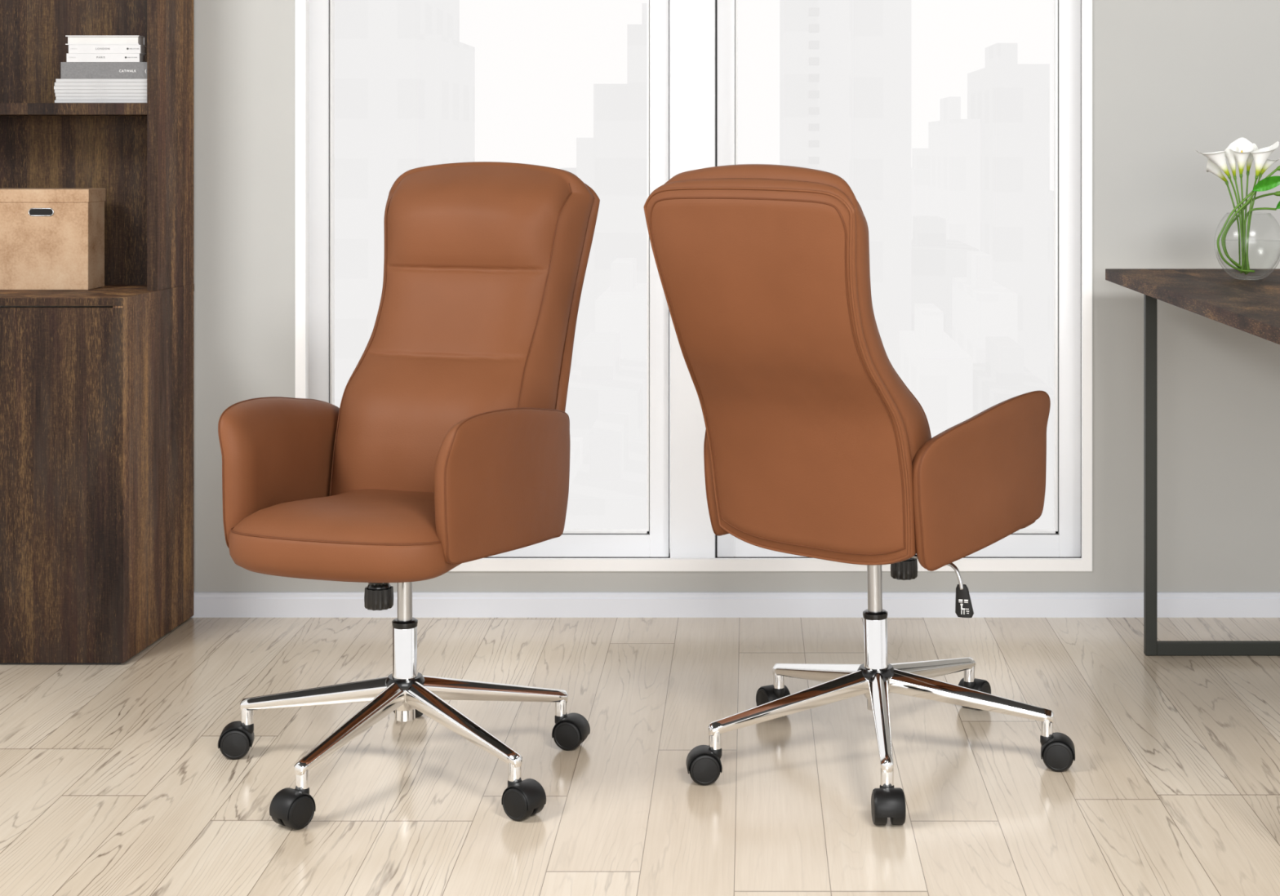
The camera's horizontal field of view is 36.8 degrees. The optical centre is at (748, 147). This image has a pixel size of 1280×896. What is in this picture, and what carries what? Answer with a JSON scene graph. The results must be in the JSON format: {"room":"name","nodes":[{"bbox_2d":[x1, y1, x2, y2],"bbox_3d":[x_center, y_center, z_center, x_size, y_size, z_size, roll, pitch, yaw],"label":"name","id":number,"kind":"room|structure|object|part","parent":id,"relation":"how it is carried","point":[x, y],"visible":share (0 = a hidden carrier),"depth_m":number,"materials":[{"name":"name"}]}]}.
{"room":"office","nodes":[
{"label":"office","id":0,"kind":"room"},
{"bbox_2d":[0,617,1279,895],"bbox_3d":[0.100,1.175,1.683,8.600,0.050,6.567,0,0,0],"label":"floor","id":1,"kind":"structure","parent":0,"point":[116,780],"depth_m":3.54,"materials":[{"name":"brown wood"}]},
{"bbox_2d":[0,0,194,664],"bbox_3d":[-1.778,0.190,4.475,0.844,1.920,0.436,0,0,0],"label":"tall cabinet","id":2,"kind":"object","parent":1,"relation":"on","point":[96,403],"visible":0.97,"depth_m":4.41,"materials":[{"name":"brown wood"}]},
{"bbox_2d":[0,188,105,289],"bbox_3d":[-1.710,0.216,4.538,0.340,0.235,0.119,0,0,0],"label":"storage box","id":3,"kind":"object","parent":2,"relation":"on","point":[51,238],"visible":1,"depth_m":4.48,"materials":[{"name":"cardboard"}]},
{"bbox_3d":[-1.710,0.114,4.538,0.340,0.031,0.119,0,0,0],"label":"lid","id":4,"kind":"part","parent":3,"relation":"part of","materials":[{"name":"cardboard"}]},
{"bbox_3d":[-1.794,0.750,4.269,0.812,0.788,0.020,0,0,0],"label":"door","id":5,"kind":"part","parent":2,"relation":"part of","materials":[{"name":"brown wood"}]},
{"bbox_3d":[-1.787,-0.089,4.564,0.777,0.027,0.192,0,0,0],"label":"shelf","id":6,"kind":"part","parent":2,"relation":"part of","materials":[{"name":"brown wood"}]},
{"bbox_3d":[-1.799,-0.218,4.677,0.801,1.104,0.033,0,0,0],"label":"panel","id":7,"kind":"part","parent":2,"relation":"part of","materials":[{"name":"brown wood"}]},
{"bbox_2d":[54,100,146,102],"bbox_3d":[-1.514,-0.107,4.561,0.217,0.006,0.150,0,0,0],"label":"magazine","id":8,"kind":"object","parent":2,"relation":"on","point":[55,101],"visible":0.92,"depth_m":4.49,"materials":[{"name":"paper"}]},
{"bbox_2d":[55,97,146,100],"bbox_3d":[-1.512,-0.114,4.561,0.214,0.008,0.150,0,0,0],"label":"magazine","id":9,"kind":"object","parent":8,"relation":"on","point":[56,98],"visible":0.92,"depth_m":4.49,"materials":[{"name":"paper"}]},
{"bbox_2d":[55,93,146,97],"bbox_3d":[-1.513,-0.122,4.561,0.216,0.008,0.150,0,0,0],"label":"magazine","id":10,"kind":"object","parent":9,"relation":"on","point":[57,95],"visible":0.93,"depth_m":4.49,"materials":[{"name":"paper"}]},
{"bbox_2d":[54,89,146,93],"bbox_3d":[-1.514,-0.131,4.561,0.217,0.008,0.150,0,0,0],"label":"magazine","id":11,"kind":"object","parent":10,"relation":"on","point":[55,91],"visible":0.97,"depth_m":4.49,"materials":[{"name":"paper"}]},
{"bbox_2d":[53,86,146,89],"bbox_3d":[-1.515,-0.139,4.561,0.218,0.008,0.150,0,0,0],"label":"magazine","id":12,"kind":"object","parent":11,"relation":"on","point":[55,87],"visible":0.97,"depth_m":4.49,"materials":[{"name":"paper"}]},
{"bbox_2d":[54,82,146,86],"bbox_3d":[-1.514,-0.147,4.561,0.217,0.008,0.150,0,0,0],"label":"magazine","id":13,"kind":"object","parent":12,"relation":"on","point":[56,84],"visible":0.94,"depth_m":4.49,"materials":[{"name":"paper"}]},
{"bbox_2d":[55,79,146,82],"bbox_3d":[-1.512,-0.156,4.561,0.214,0.008,0.150,0,0,0],"label":"magazine","id":14,"kind":"object","parent":13,"relation":"on","point":[56,80],"visible":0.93,"depth_m":4.49,"materials":[{"name":"paper"}]},
{"bbox_2d":[60,62,146,79],"bbox_3d":[-1.506,-0.179,4.561,0.202,0.039,0.150,0,0,0],"label":"book","id":15,"kind":"object","parent":14,"relation":"on","point":[68,70],"visible":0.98,"depth_m":4.49,"materials":[{"name":"grey paper"}]},
{"bbox_2d":[66,53,145,62],"bbox_3d":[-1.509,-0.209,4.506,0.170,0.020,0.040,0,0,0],"label":"book","id":16,"kind":"object","parent":15,"relation":"on","point":[70,57],"visible":1,"depth_m":4.49,"materials":[{"name":"paper"}]},
{"bbox_2d":[68,44,146,54],"bbox_3d":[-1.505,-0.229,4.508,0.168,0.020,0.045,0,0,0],"label":"book","id":17,"kind":"object","parent":16,"relation":"on","point":[73,49],"visible":1,"depth_m":4.49,"materials":[{"name":"paper"}]},
{"bbox_2d":[65,35,145,45],"bbox_3d":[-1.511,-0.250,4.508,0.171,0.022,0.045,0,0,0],"label":"book","id":18,"kind":"object","parent":17,"relation":"on","point":[72,40],"visible":1,"depth_m":4.49,"materials":[{"name":"white paper"}]},
{"bbox_3d":[-1.384,0.748,4.477,0.024,0.792,0.436,0,0,4],"label":"panel","id":19,"kind":"part","parent":2,"relation":"part of","materials":[{"name":"brown wood"}]},
{"bbox_3d":[-1.378,-0.218,4.579,0.042,1.104,0.229,0,0,0],"label":"panel","id":20,"kind":"part","parent":2,"relation":"part of","materials":[{"name":"brown wood"}]},
{"bbox_2d":[217,161,599,830],"bbox_3d":[-0.644,0.590,3.573,0.725,1.119,0.761,0,0,17],"label":"office chair","id":21,"kind":"object","parent":1,"relation":"on","point":[446,446],"visible":1,"depth_m":3.59,"materials":[{"name":"brown leather"}]},
{"bbox_3d":[-0.949,1.072,3.630,0.022,0.040,0.022,0,0,-9],"label":"stem","id":22,"kind":"part","parent":21,"relation":"part of","materials":[{"name":"silver metal"}]},
{"bbox_3d":[-0.859,0.598,3.587,0.067,0.276,0.478,0,0,14],"label":"armrest","id":23,"kind":"part","parent":21,"relation":"part of","materials":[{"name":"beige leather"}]},
{"bbox_3d":[-0.760,1.072,3.267,0.022,0.040,0.022,0,0,38],"label":"stem","id":24,"kind":"part","parent":21,"relation":"part of","materials":[{"name":"silver metal"}]},
{"bbox_3d":[-0.811,1.022,3.596,0.308,0.085,0.037,0,0,14],"label":"leg","id":25,"kind":"part","parent":21,"relation":"part of","materials":[{"name":"silver metal"}]},
{"bbox_3d":[-0.657,0.681,3.481,0.416,0.111,0.527,0,0,17],"label":"seat","id":26,"kind":"part","parent":21,"relation":"part of","materials":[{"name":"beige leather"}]},
{"bbox_3d":[-0.706,1.022,3.393,0.037,0.085,0.298,0,0,23],"label":"leg","id":27,"kind":"part","parent":21,"relation":"part of","materials":[{"name":"silver metal"}]},
{"bbox_3d":[-0.665,0.789,3.454,0.052,0.078,0.052,0,0,17],"label":"tension knob","id":28,"kind":"part","parent":21,"relation":"part of","materials":[{"name":"black plastic"}]},
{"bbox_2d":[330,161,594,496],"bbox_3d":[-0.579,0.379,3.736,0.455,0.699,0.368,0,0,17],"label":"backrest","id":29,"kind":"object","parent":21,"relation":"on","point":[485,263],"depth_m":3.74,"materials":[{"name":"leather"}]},
{"bbox_3d":[-0.506,1.022,3.416,0.037,0.085,0.325,0,0,-43],"label":"leg","id":30,"kind":"part","parent":21,"relation":"part of","materials":[{"name":"silver metal"}]},
{"bbox_3d":[-0.481,1.022,3.627,0.292,0.085,0.037,0,0,-26],"label":"leg","id":31,"kind":"part","parent":21,"relation":"part of","materials":[{"name":"silver metal"}]},
{"bbox_3d":[-0.430,0.598,3.455,0.067,0.276,0.478,0,0,21],"label":"armrest","id":32,"kind":"part","parent":21,"relation":"part of","materials":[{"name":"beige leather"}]},
{"bbox_3d":[-0.403,1.072,3.307,0.022,0.040,0.022,0,0,33],"label":"stem","id":33,"kind":"part","parent":21,"relation":"part of","materials":[{"name":"silver metal"}]},
{"bbox_3d":[-0.360,1.072,3.685,0.022,0.040,0.022,0,0,14],"label":"stem","id":34,"kind":"part","parent":21,"relation":"part of","materials":[{"name":"silver metal"}]},
{"bbox_3d":[-0.554,0.398,3.817,0.468,0.689,0.243,0,0,17],"label":"backrest","id":35,"kind":"part","parent":21,"relation":"part of","materials":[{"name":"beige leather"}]},
{"bbox_2d":[644,164,1075,825],"bbox_3d":[0.237,0.590,3.631,0.689,1.119,0.821,0,0,39],"label":"office chair","id":36,"kind":"object","parent":1,"relation":"on","point":[815,446],"visible":1,"depth_m":3.39,"materials":[{"name":"brown leather"}]},
{"bbox_3d":[-0.061,1.072,3.483,0.022,0.040,0.022,0,0,-6],"label":"stem","id":37,"kind":"part","parent":36,"relation":"part of","materials":[{"name":"silver metal"}]},
{"bbox_3d":[0.080,0.598,3.782,0.067,0.276,0.478,0,0,43],"label":"armrest","id":38,"kind":"part","parent":36,"relation":"part of","materials":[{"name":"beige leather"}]},
{"bbox_3d":[0.060,1.072,3.873,0.022,0.040,0.022,0,0,-30],"label":"stem","id":39,"kind":"part","parent":36,"relation":"part of","materials":[{"name":"silver metal"}]},
{"bbox_3d":[0.060,0.398,3.401,0.468,0.689,0.243,0,0,39],"label":"backrest","id":40,"kind":"part","parent":36,"relation":"part of","materials":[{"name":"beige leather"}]},
{"bbox_3d":[0.073,1.022,3.542,0.317,0.085,0.037,0,0,-24],"label":"leg","id":41,"kind":"part","parent":36,"relation":"part of","materials":[{"name":"silver metal"}]},
{"bbox_3d":[0.140,1.022,3.761,0.037,0.085,0.300,0,0,-35],"label":"leg","id":42,"kind":"part","parent":36,"relation":"part of","materials":[{"name":"silver metal"}]},
{"bbox_3d":[0.238,1.022,3.430,0.037,0.085,0.321,0,0,1],"label":"leg","id":43,"kind":"part","parent":36,"relation":"part of","materials":[{"name":"silver metal"}]},
{"bbox_3d":[0.236,1.072,3.282,0.022,0.040,0.022,0,0,-3],"label":"stem","id":44,"kind":"part","parent":36,"relation":"part of","materials":[{"name":"silver metal"}]},
{"bbox_3d":[0.299,0.789,3.696,0.052,0.078,0.052,0,0,39],"label":"tension knob","id":45,"kind":"part","parent":36,"relation":"part of","materials":[{"name":"black plastic"}]},
{"bbox_3d":[0.357,1.022,3.785,0.037,0.085,0.355,0,0,34],"label":"leg","id":46,"kind":"part","parent":36,"relation":"part of","materials":[{"name":"silver metal"}]},
{"bbox_3d":[0.337,0.780,3.537,0.139,0.052,0.008,0,0,39],"label":"lever","id":47,"kind":"part","parent":36,"relation":"part of","materials":[{"name":"metal"}]},
{"bbox_3d":[0.450,1.072,3.922,0.022,0.040,0.022,0,0,35],"label":"stem","id":48,"kind":"part","parent":36,"relation":"part of","materials":[{"name":"silver metal"}]},
{"bbox_3d":[0.416,1.022,3.584,0.303,0.085,0.037,0,0,11],"label":"leg","id":49,"kind":"part","parent":36,"relation":"part of","materials":[{"name":"silver metal"}]},
{"bbox_3d":[0.429,0.598,3.500,0.067,0.276,0.478,0,0,35],"label":"armrest","id":50,"kind":"part","parent":36,"relation":"part of","materials":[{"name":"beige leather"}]},
{"bbox_3d":[0.553,1.072,3.559,0.022,0.040,0.022,0,0,9],"label":"stem","id":51,"kind":"part","parent":36,"relation":"part of","materials":[{"name":"silver metal"}]},
{"bbox_2d":[1105,269,1279,656],"bbox_3d":[1.205,0.719,3.725,0.720,0.862,1.650,0,0,0],"label":"desk","id":52,"kind":"object","parent":1,"relation":"on","point":[1252,307],"visible":1,"depth_m":4.34,"materials":[{"name":"brown wood"}]},
{"bbox_2d":[1213,212,1277,279],"bbox_3d":[1.090,0.216,4.186,0.146,0.144,0.146,0,0,0],"label":"vase","id":53,"kind":"object","parent":52,"relation":"on","point":[1230,212],"visible":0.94,"depth_m":4.18,"materials":[{"name":"clear glass"}]},
{"bbox_2d":[1195,150,1243,272],"bbox_3d":[1.022,0.139,4.169,0.106,0.268,0.051,0,0,0],"label":"calla lily","id":54,"kind":"object","parent":53,"relation":"in","point":[1218,158],"visible":1,"depth_m":4.16,"materials":[{"name":"white plant"}]},
{"bbox_3d":[1.057,0.166,4.174,0.038,0.213,0.008,0,0,-18],"label":"stem","id":55,"kind":"part","parent":54,"relation":"part of","materials":[{"name":"green plant"}]},
{"bbox_2d":[1205,159,1240,271],"bbox_3d":[1.037,0.147,4.202,0.076,0.249,0.037,0,0,0],"label":"calla lily","id":56,"kind":"object","parent":53,"relation":"in","point":[1211,167],"visible":0.98,"depth_m":4.20,"materials":[{"name":"plant"}]},
{"bbox_3d":[1.058,0.172,4.199,0.034,0.198,0.009,0,0,21],"label":"stem","id":57,"kind":"part","parent":56,"relation":"part of","materials":[{"name":"green plant"}]},
{"bbox_2d":[1224,143,1244,269],"bbox_3d":[1.057,0.132,4.195,0.043,0.281,0.034,0,0,-29],"label":"calla lily","id":58,"kind":"object","parent":53,"relation":"in","point":[1229,155],"visible":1,"depth_m":4.19,"materials":[{"name":"white plant"}]},
{"bbox_3d":[1.070,0.167,4.192,0.025,0.210,0.007,0,0,17],"label":"stem","id":59,"kind":"part","parent":58,"relation":"part of","materials":[{"name":"green plant"}]},
{"bbox_2d":[1229,137,1255,273],"bbox_3d":[1.074,0.127,4.181,0.057,0.297,0.060,0,0,0],"label":"calla lily","id":60,"kind":"object","parent":53,"relation":"in","point":[1245,146],"visible":1,"depth_m":4.18,"materials":[{"name":"white plant"}]},
{"bbox_3d":[1.074,0.167,4.180,0.015,0.217,0.008,0,0,-37],"label":"stem","id":61,"kind":"part","parent":60,"relation":"part of","materials":[{"name":"green plant"}]},
{"bbox_2d":[1214,240,1279,277],"bbox_3d":[1.090,0.243,4.186,0.144,0.079,0.144,0,0,0],"label":"water","id":62,"kind":"object","parent":53,"relation":"in","point":[1215,240],"visible":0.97,"depth_m":4.20,"materials":[{"name":"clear liquid"}]},
{"bbox_2d":[1217,165,1279,272],"bbox_3d":[1.093,0.154,4.166,0.154,0.235,0.012,0,0,0],"label":"stem","id":63,"kind":"object","parent":53,"relation":"in","point":[1277,168],"visible":1,"depth_m":4.16,"materials":[{"name":"green plant"}]},
{"bbox_2d":[1221,176,1279,268],"bbox_3d":[1.096,0.162,4.154,0.144,0.200,0.016,0,0,0],"label":"stem","id":64,"kind":"object","parent":53,"relation":"in","point":[1268,183],"visible":1,"depth_m":4.16,"materials":[{"name":"green plant"}]},
{"bbox_3d":[1.060,0.179,4.159,0.074,0.167,0.005,0,0,0],"label":"stem","id":65,"kind":"part","parent":64,"relation":"part of","materials":[{"name":"green plant"}]},
{"bbox_2d":[1244,143,1257,263],"bbox_3d":[1.100,0.132,4.211,0.034,0.282,0.035,0,0,0],"label":"calla lily","id":66,"kind":"object","parent":53,"relation":"in","point":[1250,159],"visible":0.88,"depth_m":4.21,"materials":[{"name":"green plant"}]},
{"bbox_3d":[1.091,0.163,4.207,0.007,0.221,0.022,0,0,33],"label":"stem","id":67,"kind":"part","parent":66,"relation":"part of","materials":[{"name":"green plant"}]},
{"bbox_2d":[1223,191,1279,275],"bbox_3d":[1.110,0.188,4.210,0.139,0.184,0.012,0,0,0],"label":"stem","id":68,"kind":"object","parent":53,"relation":"in","point":[1276,193],"visible":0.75,"depth_m":4.21,"materials":[{"name":"green plant"}]},
{"bbox_2d":[1244,200,1279,270],"bbox_3d":[1.128,0.191,4.182,0.100,0.159,0.014,0,0,0],"label":"stem","id":69,"kind":"object","parent":53,"relation":"in","point":[1277,206],"visible":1,"depth_m":4.18,"materials":[{"name":"green plant"}]},
{"bbox_2d":[1245,141,1279,273],"bbox_3d":[1.118,0.130,4.161,0.063,0.288,0.053,0,0,-22],"label":"calla lily","id":70,"kind":"object","parent":53,"relation":"in","point":[1260,156],"visible":1,"depth_m":4.16,"materials":[{"name":"white plant"}]},
{"bbox_3d":[1.094,0.168,4.168,0.028,0.213,0.012,0,0,39],"label":"stem","id":71,"kind":"part","parent":70,"relation":"part of","materials":[{"name":"green plant"}]},
{"bbox_2d":[1247,158,1279,270],"bbox_3d":[1.130,0.147,4.221,0.084,0.250,0.032,0,0,-7],"label":"calla lily","id":72,"kind":"object","parent":53,"relation":"in","point":[1268,163],"visible":0.77,"depth_m":4.21,"materials":[{"name":"green plant"}]},
{"bbox_3d":[1.111,0.165,4.211,0.043,0.215,0.012,0,0,-30],"label":"stem","id":73,"kind":"part","parent":72,"relation":"part of","materials":[{"name":"green plant"}]},
{"bbox_2d":[0,0,1279,592],"bbox_3d":[0.100,-0.225,4.837,8.600,2.750,0.260,0,0,0],"label":"wall","id":74,"kind":"structure","parent":0,"point":[1172,80],"depth_m":4.71,"materials":[{"name":"grey paint"}]},
{"bbox_2d":[308,0,670,558],"bbox_3d":[-0.656,-0.116,4.870,0.914,2.309,0.055,0,0,0],"label":"window","id":75,"kind":"structure","parent":74,"relation":"in","point":[652,542],"depth_m":4.84,"materials":[{"name":"paint"}]},
{"bbox_2d":[670,0,715,558],"bbox_3d":[-0.140,-0.117,4.845,0.112,2.307,0.115,0,0,0],"label":"window frame","id":76,"kind":"structure","parent":74,"relation":"attached to","point":[692,22],"depth_m":4.79,"materials":[{"name":"paint"}]},
{"bbox_2d":[295,0,1092,571],"bbox_3d":[-0.135,-0.116,4.802,1.952,2.309,0.200,0,0,0],"label":"trim","id":77,"kind":"structure","parent":74,"relation":"attached to","point":[1085,563],"depth_m":4.70,"materials":[{"name":"white paint"}]},
{"bbox_2d":[190,592,1279,617],"bbox_3d":[0.100,1.120,4.701,8.600,0.059,0.012,0,0,0],"label":"baseboard","id":78,"kind":"structure","parent":74,"relation":"attached to","point":[206,605],"depth_m":4.69,"materials":[{"name":"white wood"}]},
{"bbox_2d":[715,0,1081,558],"bbox_3d":[0.377,-0.116,4.870,0.925,2.309,0.055,0,0,0],"label":"window","id":79,"kind":"structure","parent":74,"relation":"in","point":[1064,540],"depth_m":4.84,"materials":[{"name":"paint"}]},
{"label":"outside","id":80,"kind":"structure","parent":0,"visible":0},
{"bbox_3d":[0.000,27.650,141.000,280.000,1.000,238.000,0,0,0],"label":"ground","id":81,"kind":"structure","parent":80,"visible":0},
{"bbox_2d":[334,0,475,408],"bbox_3d":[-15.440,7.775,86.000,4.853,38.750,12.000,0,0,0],"label":"tower block","id":82,"kind":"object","parent":81,"relation":"on","point":[405,77],"visible":0.26,"depth_m":80.00,"materials":[{"name":"white"}]},
{"bbox_2d":[559,168,576,373],"bbox_3d":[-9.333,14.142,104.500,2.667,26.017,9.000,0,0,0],"label":"building","id":83,"kind":"structure","parent":81,"relation":"on","point":[573,171],"depth_m":100.00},
{"bbox_2d":[568,437,582,487],"bbox_3d":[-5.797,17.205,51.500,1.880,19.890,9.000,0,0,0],"label":"building","id":84,"kind":"structure","parent":81,"relation":"on","point":[575,443],"depth_m":54.20,"materials":[{"name":"white"}]},
{"bbox_2d":[564,413,647,528],"bbox_3d":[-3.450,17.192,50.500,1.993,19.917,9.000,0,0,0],"label":"building","id":85,"kind":"structure","parent":81,"relation":"on","point":[609,489],"depth_m":48.38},
{"bbox_2d":[564,333,647,462],"bbox_3d":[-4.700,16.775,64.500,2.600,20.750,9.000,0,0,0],"label":"building","id":86,"kind":"structure","parent":81,"relation":"on","point":[602,382],"depth_m":61.22,"materials":[{"name":"white"}]},
{"bbox_2d":[595,257,647,359],"bbox_3d":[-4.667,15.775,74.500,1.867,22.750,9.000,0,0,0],"label":"building","id":87,"kind":"structure","parent":81,"relation":"on","point":[622,308],"depth_m":70.00,"materials":[{"name":"white"}]},
{"bbox_2d":[576,3,670,548],"bbox_3d":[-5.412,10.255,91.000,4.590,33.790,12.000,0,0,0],"label":"tower block","id":88,"kind":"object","parent":81,"relation":"on","point":[613,163],"visible":0.27,"depth_m":85.81,"materials":[{"name":"white"}]},
{"bbox_2d":[779,0,851,188],"bbox_3d":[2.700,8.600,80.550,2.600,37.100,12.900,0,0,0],"label":"tower block","id":89,"kind":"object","parent":81,"relation":"on","point":[815,35],"visible":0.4,"depth_m":75.01,"materials":[{"name":"concrete"}]},
{"bbox_2d":[851,0,911,375],"bbox_3d":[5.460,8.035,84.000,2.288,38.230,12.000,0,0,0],"label":"tower block","id":90,"kind":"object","parent":81,"relation":"on","point":[881,29],"visible":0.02,"depth_m":78.00,"materials":[{"name":"white"}]},
{"bbox_2d":[911,148,928,239],"bbox_3d":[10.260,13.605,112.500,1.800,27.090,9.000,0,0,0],"label":"building","id":91,"kind":"structure","parent":81,"relation":"on","point":[919,170],"depth_m":108.00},
{"bbox_2d":[898,303,973,438],"bbox_3d":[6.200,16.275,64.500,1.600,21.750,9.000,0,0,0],"label":"building","id":92,"kind":"structure","parent":81,"relation":"on","point":[938,372],"depth_m":60.01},
{"bbox_2d":[911,216,979,338],"bbox_3d":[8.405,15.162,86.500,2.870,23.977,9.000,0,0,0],"label":"building","id":93,"kind":"structure","parent":81,"relation":"on","point":[935,260],"depth_m":82.00,"materials":[{"name":"white"}]},
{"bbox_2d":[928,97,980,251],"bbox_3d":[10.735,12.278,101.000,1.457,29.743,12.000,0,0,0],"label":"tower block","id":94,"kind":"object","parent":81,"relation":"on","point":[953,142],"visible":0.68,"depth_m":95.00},
{"bbox_2d":[952,251,1017,363],"bbox_3d":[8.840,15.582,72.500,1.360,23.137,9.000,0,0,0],"label":"building","id":95,"kind":"structure","parent":81,"relation":"on","point":[982,307],"depth_m":69.98,"materials":[{"name":"white"}]},
{"bbox_2d":[967,43,1049,386],"bbox_3d":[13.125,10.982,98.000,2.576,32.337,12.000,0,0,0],"label":"tower block","id":96,"kind":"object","parent":81,"relation":"on","point":[1011,100],"visible":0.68,"depth_m":91.99,"materials":[{"name":"white"}]},
{"bbox_2d":[973,336,1053,528],"bbox_3d":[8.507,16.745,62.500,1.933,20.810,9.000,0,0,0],"label":"building","id":97,"kind":"structure","parent":81,"relation":"on","point":[1003,376],"depth_m":60.70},
{"bbox_2d":[1049,190,1053,390],"bbox_3d":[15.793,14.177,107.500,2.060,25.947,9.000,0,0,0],"label":"building","id":98,"kind":"structure","parent":81,"relation":"on","point":[1051,193],"depth_m":103.00,"materials":[{"name":"white"}]}
]}

